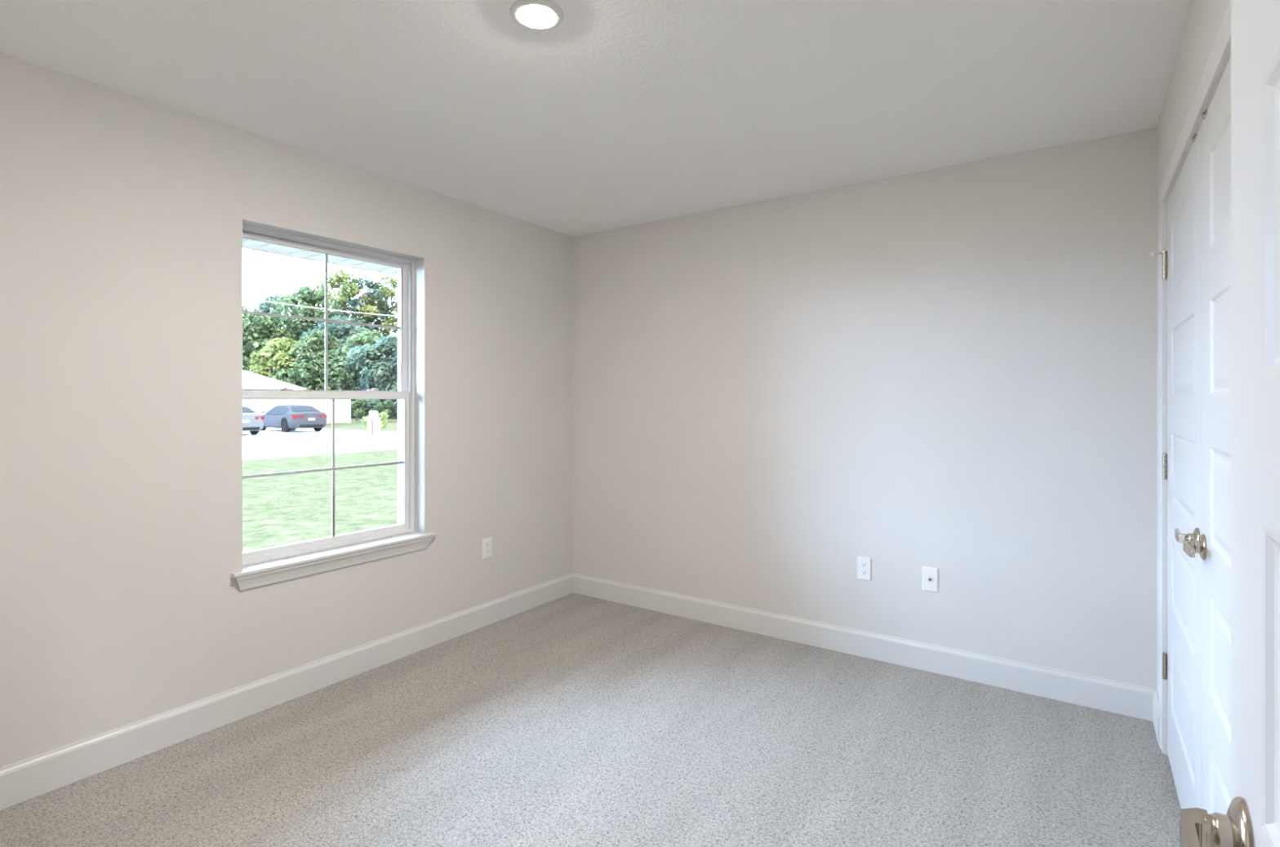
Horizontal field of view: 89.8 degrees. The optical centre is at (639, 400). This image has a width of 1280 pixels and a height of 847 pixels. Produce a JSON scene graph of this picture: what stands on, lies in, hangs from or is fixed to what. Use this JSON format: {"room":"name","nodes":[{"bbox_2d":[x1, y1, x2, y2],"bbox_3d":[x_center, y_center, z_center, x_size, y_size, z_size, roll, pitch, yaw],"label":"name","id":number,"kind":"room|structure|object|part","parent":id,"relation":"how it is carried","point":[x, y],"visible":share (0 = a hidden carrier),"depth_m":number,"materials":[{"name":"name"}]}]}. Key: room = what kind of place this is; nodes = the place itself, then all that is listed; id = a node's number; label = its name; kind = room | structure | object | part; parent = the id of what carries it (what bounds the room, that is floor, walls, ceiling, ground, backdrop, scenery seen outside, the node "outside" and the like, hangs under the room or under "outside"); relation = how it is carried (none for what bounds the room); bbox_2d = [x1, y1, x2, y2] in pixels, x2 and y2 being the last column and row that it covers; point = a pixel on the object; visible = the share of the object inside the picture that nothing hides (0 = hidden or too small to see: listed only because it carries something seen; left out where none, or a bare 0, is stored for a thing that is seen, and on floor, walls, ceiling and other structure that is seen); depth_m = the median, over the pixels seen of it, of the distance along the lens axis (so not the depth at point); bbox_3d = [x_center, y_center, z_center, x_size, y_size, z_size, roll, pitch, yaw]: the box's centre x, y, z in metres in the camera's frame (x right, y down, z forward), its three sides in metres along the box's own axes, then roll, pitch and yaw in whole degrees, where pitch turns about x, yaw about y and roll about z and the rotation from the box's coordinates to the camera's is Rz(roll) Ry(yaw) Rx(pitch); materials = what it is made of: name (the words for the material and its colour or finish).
{"room":"empty bedroom","nodes":[
{"label":"empty bedroom","id":0,"kind":"room"},
{"bbox_2d":[0,53,573,768],"bbox_3d":[-2.259,0.399,2.003,0.238,3.040,6.247,0,0,34],"label":"wall","id":1,"kind":"structure","parent":0,"point":[122,214],"depth_m":2.49,"materials":[{"name":"beige paint"}]},
{"bbox_2d":[0,573,573,810],"bbox_3d":[-1.411,1.254,3.016,0.014,0.131,3.377,0,0,34],"label":"baseboard","id":2,"kind":"structure","parent":1,"relation":"attached to","point":[28,779],"depth_m":2.64,"materials":[{"name":"white paint"}]},
{"bbox_2d":[231,218,436,591],"bbox_3d":[-1.460,0.018,3.088,0.221,1.551,0.992,0,0,34],"label":"window","id":3,"kind":"structure","parent":1,"relation":"in","point":[262,567],"depth_m":3.20,"materials":[{"name":"white plastic"}]},
{"bbox_3d":[-1.523,-0.371,3.129,0.027,0.733,0.860,0,0,34],"label":"sash","id":4,"kind":"part","parent":3,"relation":"part of","materials":[{"name":"clear glass"}]},
{"bbox_3d":[-1.495,0.323,3.110,0.025,0.740,0.860,0,0,34],"label":"sash","id":5,"kind":"part","parent":3,"relation":"part of","materials":[{"name":"clear glass"}]},
{"bbox_3d":[-1.423,0.720,3.062,0.129,0.018,0.992,0,0,34],"label":"sill","id":6,"kind":"part","parent":3,"relation":"part of","materials":[{"name":"white paint"}]},
{"bbox_2d":[482,537,491,559],"bbox_3d":[-0.896,0.872,3.771,0.009,0.117,0.071,0,0,34],"label":"wall outlet","id":7,"kind":"object","parent":1,"relation":"attached to","point":[486,543],"visible":1,"depth_m":3.77,"materials":[{"name":"white plastic"}]},
{"bbox_2d":[0,592,1181,846],"bbox_3d":[0.097,1.379,1.969,4.085,0.120,3.597,0,0,34],"label":"floor","id":8,"kind":"structure","parent":0,"point":[572,720],"depth_m":2.34,"materials":[{"name":"carpet"}]},
{"bbox_2d":[0,0,1192,236],"bbox_3d":[-0.516,-1.171,0.807,4.465,0.100,6.247,0,0,34],"label":"ceiling","id":9,"kind":"structure","parent":0,"point":[620,113],"depth_m":2.26,"materials":[{"name":"white paint"}]},
{"bbox_2d":[510,0,563,31],"bbox_3d":[-0.299,-1.112,1.862,0.152,0.018,0.152,0,0,34],"label":"recessed light","id":10,"kind":"object","parent":9,"relation":"in","point":[532,15],"visible":1,"depth_m":1.84,"materials":[{"name":"white paint"}]},
{"bbox_2d":[573,127,1156,688],"bbox_3d":[1.212,0.159,3.337,3.977,2.560,0.120,0,0,34],"label":"wall","id":11,"kind":"structure","parent":0,"point":[952,370],"depth_m":3.21,"materials":[{"name":"beige paint"}]},
{"bbox_2d":[857,556,871,581],"bbox_3d":[1.151,0.868,3.300,0.071,0.117,0.009,0,0,34],"label":"wall outlet","id":12,"kind":"object","parent":11,"relation":"attached to","point":[864,564],"visible":1,"depth_m":3.30,"materials":[{"name":"white plastic"}]},
{"bbox_2d":[860,569,867,575],"bbox_3d":[1.150,0.887,3.298,0.034,0.026,0.003,0,0,34],"label":"receptacle","id":13,"kind":"object","parent":12,"relation":"attached to","point":[863,572],"depth_m":3.30,"materials":[{"name":"white plastic"}]},
{"bbox_2d":[860,562,867,568],"bbox_3d":[1.150,0.849,3.298,0.034,0.026,0.003,0,0,34],"label":"receptacle","id":14,"kind":"object","parent":12,"relation":"attached to","point":[863,565],"depth_m":3.30,"materials":[{"name":"white plastic"}]},
{"bbox_2d":[573,573,1156,721],"bbox_3d":[0.833,1.254,3.516,3.121,0.131,0.014,0,0,34],"label":"baseboard","id":15,"kind":"structure","parent":11,"relation":"attached to","point":[1132,700],"depth_m":3.19,"materials":[{"name":"white paint"}]},
{"bbox_2d":[922,566,937,592],"bbox_3d":[1.408,0.873,3.119,0.071,0.117,0.017,0,0,34],"label":"cable plate","id":16,"kind":"object","parent":11,"relation":"attached to","point":[930,575],"visible":1,"depth_m":3.12,"materials":[{"name":"white plastic"}]},
{"bbox_2d":[1156,0,1231,696],"bbox_3d":[1.216,0.159,1.214,0.115,2.560,3.377,0,0,34],"label":"wall","id":17,"kind":"structure","parent":0,"point":[1205,19],"depth_m":2.06,"materials":[{"name":"beige paint"}]},
{"bbox_2d":[1152,690,1159,746],"bbox_3d":[2.047,1.254,2.539,0.014,0.131,0.222,0,0,34],"label":"baseboard","id":18,"kind":"structure","parent":17,"relation":"attached to","point":[1155,696],"depth_m":2.54,"materials":[{"name":"white paint"}]},
{"bbox_2d":[1150,123,1201,808],"bbox_3d":[1.722,0.285,2.056,0.084,2.044,0.841,0,0,34],"label":"door","id":19,"kind":"structure","parent":17,"relation":"in","point":[1182,263],"depth_m":1.99,"materials":[{"name":"white paint"}]},
{"bbox_3d":[1.523,0.381,1.801,0.034,0.033,0.130,0,0,34],"label":"lever handle","id":20,"kind":"part","parent":19,"relation":"part of","materials":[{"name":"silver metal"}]},
{"bbox_2d":[1159,0,1231,755],"bbox_3d":[1.529,0.262,1.681,0.127,2.115,1.775,0,0,34],"label":"door frame","id":21,"kind":"structure","parent":17,"relation":"attached to","point":[1222,44],"depth_m":2.39,"materials":[{"name":"white paint"}]},
{"bbox_2d":[1182,56,1231,815],"bbox_3d":[1.252,0.285,1.367,0.080,2.044,0.820,0,0,34],"label":"door","id":22,"kind":"structure","parent":17,"relation":"in","point":[1213,546],"depth_m":1.53,"materials":[{"name":"white paint"}]},
{"bbox_3d":[1.410,0.381,1.636,0.034,0.033,0.130,0,0,34],"label":"lever handle","id":23,"kind":"part","parent":22,"relation":"part of","materials":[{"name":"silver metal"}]},
{"bbox_3d":[-0.767,0.159,0.453,3.977,2.560,0.120,0,0,34],"label":"wall","id":24,"kind":"structure","parent":0,"visible":0},
{"bbox_2d":[1179,0,1279,846],"bbox_3d":[0.367,0.290,0.287,0.132,2.033,0.829,0,0,34],"label":"door","id":25,"kind":"structure","parent":24,"relation":"in","point":[1252,818],"depth_m":0.56,"materials":[{"name":"white paint"}]},
{"bbox_3d":[0.491,0.398,0.551,0.037,0.036,0.141,0,0,34],"label":"lever handle","id":26,"kind":"part","parent":25,"relation":"part of","materials":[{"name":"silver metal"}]},
{"bbox_3d":[0.132,-2.161,2.335,5.625,2.240,10.200,0,0,34],"label":"roof","id":27,"kind":"structure","parent":0,"visible":0},
{"bbox_2d":[242,245,397,276],"bbox_3d":[-2.150,-0.959,3.901,0.030,0.165,10.000,0,0,34],"label":"fascia","id":28,"kind":"object","parent":27,"relation":"attached to","point":[243,246],"visible":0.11,"depth_m":4.04,"materials":[{"name":"plastic"}]},
{"label":"outside","id":29,"kind":"structure","parent":0,"visible":0},
{"bbox_2d":[242,427,397,443],"bbox_3d":[-20.002,1.709,32.887,15.800,0.020,9.600,0,0,34],"label":"driveway","id":30,"kind":"structure","parent":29,"point":[270,434],"depth_m":31.53,"materials":[{"name":"concrete"}]},
{"bbox_2d":[242,405,264,435],"bbox_3d":[-20.564,0.974,31.696,4.902,1.450,2.160,0,0,36],"label":"car","id":31,"kind":"object","parent":30,"relation":"on","point":[252,421],"visible":0.28,"depth_m":30.65,"materials":[{"name":"silver metal"}]},
{"bbox_2d":[260,404,327,432],"bbox_3d":[-19.104,0.974,35.060,4.902,1.450,2.160,0,0,37],"label":"car","id":32,"kind":"object","parent":30,"relation":"on","point":[286,418],"visible":0.83,"depth_m":33.82,"materials":[{"name":"grey paint"}]},
{"bbox_2d":[360,415,368,428],"bbox_3d":[-13.926,1.208,32.997,0.742,1.044,0.706,0,0,-12],"label":"bush","id":33,"kind":"object","parent":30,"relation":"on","point":[364,419],"visible":0.27,"depth_m":32.91,"materials":[{"name":"green plant"}]},
{"bbox_2d":[366,410,381,435],"bbox_3d":[-13.102,1.129,31.609,0.485,1.180,0.500,0,0,34],"label":"pillar","id":34,"kind":"structure","parent":30,"relation":"on","point":[373,421],"depth_m":31.48,"materials":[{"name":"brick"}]},
{"bbox_3d":[-12.908,0.711,31.476,0.015,0.326,0.173,0,0,34],"label":"mailbox door","id":35,"kind":"part","parent":34,"relation":"part of","materials":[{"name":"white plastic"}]},
{"bbox_2d":[377,411,389,430],"bbox_3d":[-13.436,1.169,33.232,0.917,1.126,0.843,0,0,-6],"label":"bush","id":36,"kind":"object","parent":30,"relation":"on","point":[383,425],"visible":0.49,"depth_m":33.18,"materials":[{"name":"green plant"}]},
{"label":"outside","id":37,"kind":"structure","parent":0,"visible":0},
{"bbox_2d":[242,415,397,552],"bbox_3d":[-29.911,1.869,44.781,220.000,0.300,280.000,0,0,34],"label":"lawn","id":38,"kind":"structure","parent":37,"point":[278,510],"depth_m":11.42,"materials":[{"name":"green plant"}]},
{"bbox_2d":[242,305,265,359],"bbox_3d":[-45.217,-4.495,71.753,10.572,12.450,9.705,0,0,34],"label":"tree","id":39,"kind":"object","parent":38,"relation":"on","point":[244,308],"visible":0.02,"depth_m":71.89,"materials":[{"name":"green plant"}]},
{"bbox_2d":[242,313,291,371],"bbox_3d":[-39.429,-3.655,65.958,7.577,10.769,7.950,0,0,34],"label":"tree","id":40,"kind":"object","parent":38,"relation":"on","point":[257,335],"visible":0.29,"depth_m":64.74,"materials":[{"name":"green plant"}]},
{"bbox_2d":[242,370,305,414],"bbox_3d":[-34.363,-0.856,35.969,12.030,5.150,25.030,0,0,34],"label":"house","id":41,"kind":"structure","parent":38,"relation":"on","point":[251,380],"depth_m":41.37,"materials":[{"name":"white paint"}]},
{"bbox_2d":[253,293,300,331],"bbox_3d":[-41.667,-5.310,73.888,9.324,14.081,10.186,0,0,34],"label":"tree","id":42,"kind":"object","parent":38,"relation":"on","point":[264,307],"visible":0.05,"depth_m":72.79,"materials":[{"name":"green plant"}]},
{"bbox_2d":[248,336,315,389],"bbox_3d":[-34.382,-2.207,61.796,7.370,7.887,6.251,0,0,34],"label":"tree","id":43,"kind":"object","parent":38,"relation":"on","point":[275,355],"visible":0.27,"depth_m":60.36,"materials":[{"name":"green plant"}]},
{"bbox_2d":[269,281,342,346],"bbox_3d":[-36.150,-5.620,70.319,8.021,14.713,8.953,0,0,0],"label":"tree","id":44,"kind":"object","parent":38,"relation":"on","point":[307,297],"visible":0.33,"depth_m":68.53,"materials":[{"name":"green plant"}]},
{"bbox_2d":[269,330,346,399],"bbox_3d":[-31.338,-2.524,61.670,7.094,8.516,7.644,0,0,34],"label":"tree","id":45,"kind":"object","parent":38,"relation":"on","point":[313,344],"visible":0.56,"depth_m":59.96,"materials":[{"name":"green plant"}]},
{"bbox_2d":[293,399,350,423],"bbox_3d":[-23.087,0.784,45.889,0.140,1.870,5.090,0,0,34],"label":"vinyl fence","id":46,"kind":"object","parent":38,"relation":"on","point":[342,407],"visible":0.44,"depth_m":46.73,"materials":[{"name":"white plastic"}]},
{"bbox_3d":[-24.020,0.819,44.529,0.060,1.700,1.530,0,0,34],"label":"panel","id":47,"kind":"part","parent":46,"relation":"part of","materials":[{"name":"white plastic"}]},
{"bbox_3d":[-23.087,0.819,45.889,0.060,1.700,1.530,0,0,34],"label":"panel","id":48,"kind":"part","parent":46,"relation":"part of","materials":[{"name":"white plastic"}]},
{"bbox_3d":[-22.620,0.784,46.569,0.140,1.870,0.140,0,0,34],"label":"post","id":49,"kind":"part","parent":46,"relation":"part of","materials":[{"name":"white plastic"}]},
{"bbox_3d":[-22.153,0.819,47.249,0.060,1.700,1.530,0,0,34],"label":"panel","id":50,"kind":"part","parent":46,"relation":"part of","materials":[{"name":"white plastic"}]},
{"bbox_3d":[-21.686,0.784,47.930,0.140,1.870,0.140,0,0,34],"label":"post","id":51,"kind":"part","parent":46,"relation":"part of","materials":[{"name":"white plastic"}]},
{"bbox_2d":[297,315,368,417],"bbox_3d":[-30.956,-3.435,65.678,7.642,10.814,8.681,0,0,-7],"label":"tree","id":52,"kind":"object","parent":38,"relation":"on","point":[343,331],"visible":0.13,"depth_m":64.72,"materials":[{"name":"green plant"}]},
{"bbox_2d":[319,268,380,337],"bbox_3d":[-36.629,-7.374,79.938,7.931,18.202,7.716,0,0,34],"label":"tree","id":53,"kind":"object","parent":38,"relation":"on","point":[335,282],"visible":0.44,"depth_m":79.32,"materials":[{"name":"green plant"}]},
{"bbox_2d":[314,328,397,417],"bbox_3d":[-26.550,-2.472,61.661,8.783,8.855,7.926,0,0,16],"label":"tree","id":54,"kind":"object","parent":38,"relation":"on","point":[355,340],"visible":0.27,"depth_m":59.74,"materials":[{"name":"green plant"}]},
{"bbox_2d":[350,399,367,422],"bbox_3d":[-21.988,0.771,50.018,1.464,1.919,1.342,0,0,-7],"label":"bush","id":55,"kind":"object","parent":38,"relation":"on","point":[357,409],"visible":0.89,"depth_m":49.77,"materials":[{"name":"green plant"}]},
{"bbox_2d":[332,275,397,337],"bbox_3d":[-35.547,-7.168,81.381,7.170,17.802,8.758,0,0,34],"label":"tree","id":56,"kind":"object","parent":38,"relation":"on","point":[370,286],"visible":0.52,"depth_m":81.40,"materials":[{"name":"green plant"}]},
{"bbox_2d":[342,333,397,418],"bbox_3d":[-23.390,-2.239,60.138,7.984,7.948,8.042,0,0,34],"label":"tree","id":57,"kind":"object","parent":38,"relation":"on","point":[388,352],"visible":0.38,"depth_m":57.76,"materials":[{"name":"green plant"}]},
{"bbox_2d":[364,399,380,416],"bbox_3d":[-21.359,0.811,50.984,1.450,1.841,1.424,0,0,-6],"label":"bush","id":58,"kind":"object","parent":38,"relation":"on","point":[370,406],"visible":0.59,"depth_m":50.78,"materials":[{"name":"green plant"}]},
{"bbox_2d":[351,275,397,337],"bbox_3d":[-33.156,-7.386,84.007,7.213,18.236,6.365,0,0,12],"label":"tree","id":59,"kind":"object","parent":38,"relation":"on","point":[393,321],"visible":0.41,"depth_m":82.14,"materials":[{"name":"green plant"}]},
{"bbox_2d":[373,400,395,421],"bbox_3d":[-19.878,0.847,50.002,1.519,1.769,1.393,0,0,-6],"label":"bush","id":60,"kind":"object","parent":38,"relation":"on","point":[386,407],"visible":0.8,"depth_m":49.80,"materials":[{"name":"green plant"}]},
{"bbox_2d":[392,400,397,422],"bbox_3d":[-19.201,0.811,51.026,1.471,1.841,1.359,0,0,-8],"label":"bush","id":61,"kind":"object","parent":38,"relation":"on","point":[394,407],"visible":0.38,"depth_m":50.63,"materials":[{"name":"green plant"}]},
{"bbox_3d":[-31.507,-3.281,46.000,1.800,10.600,0.300,0,0,34],"label":"utility pole","id":62,"kind":"object","parent":38,"relation":"on","visible":0},
{"bbox_2d":[242,297,397,316],"bbox_3d":[-25.866,-7.593,52.000,0.060,0.536,16.475,0,0,43],"label":"cable","id":63,"kind":"object","parent":62,"relation":"attached to","point":[242,297],"visible":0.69,"depth_m":51.67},
{"bbox_3d":[0.494,0.319,2.147,4.615,3.200,9.900,0,0,34],"label":"wall","id":64,"kind":"structure","parent":0,"visible":0},
{"bbox_2d":[242,238,397,274],"bbox_3d":[-1.787,-0.893,3.652,0.850,0.015,10.000,0,0,34],"label":"soffit","id":65,"kind":"structure","parent":64,"relation":"attached to","point":[251,243],"depth_m":3.95,"materials":[{"name":"plastic"}]},
{"bbox_2d":[242,239,397,273],"bbox_3d":[-1.497,-0.885,4.074,0.848,0.002,8.824,0,0,34],"label":"groove","id":66,"kind":"object","parent":64,"relation":"attached to","point":[248,239],"visible":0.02,"depth_m":3.94,"materials":[{"name":"white"}]},
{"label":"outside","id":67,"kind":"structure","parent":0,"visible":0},
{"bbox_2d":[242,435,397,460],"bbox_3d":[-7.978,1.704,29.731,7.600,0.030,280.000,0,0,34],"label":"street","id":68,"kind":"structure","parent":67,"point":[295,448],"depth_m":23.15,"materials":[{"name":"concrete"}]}
]}

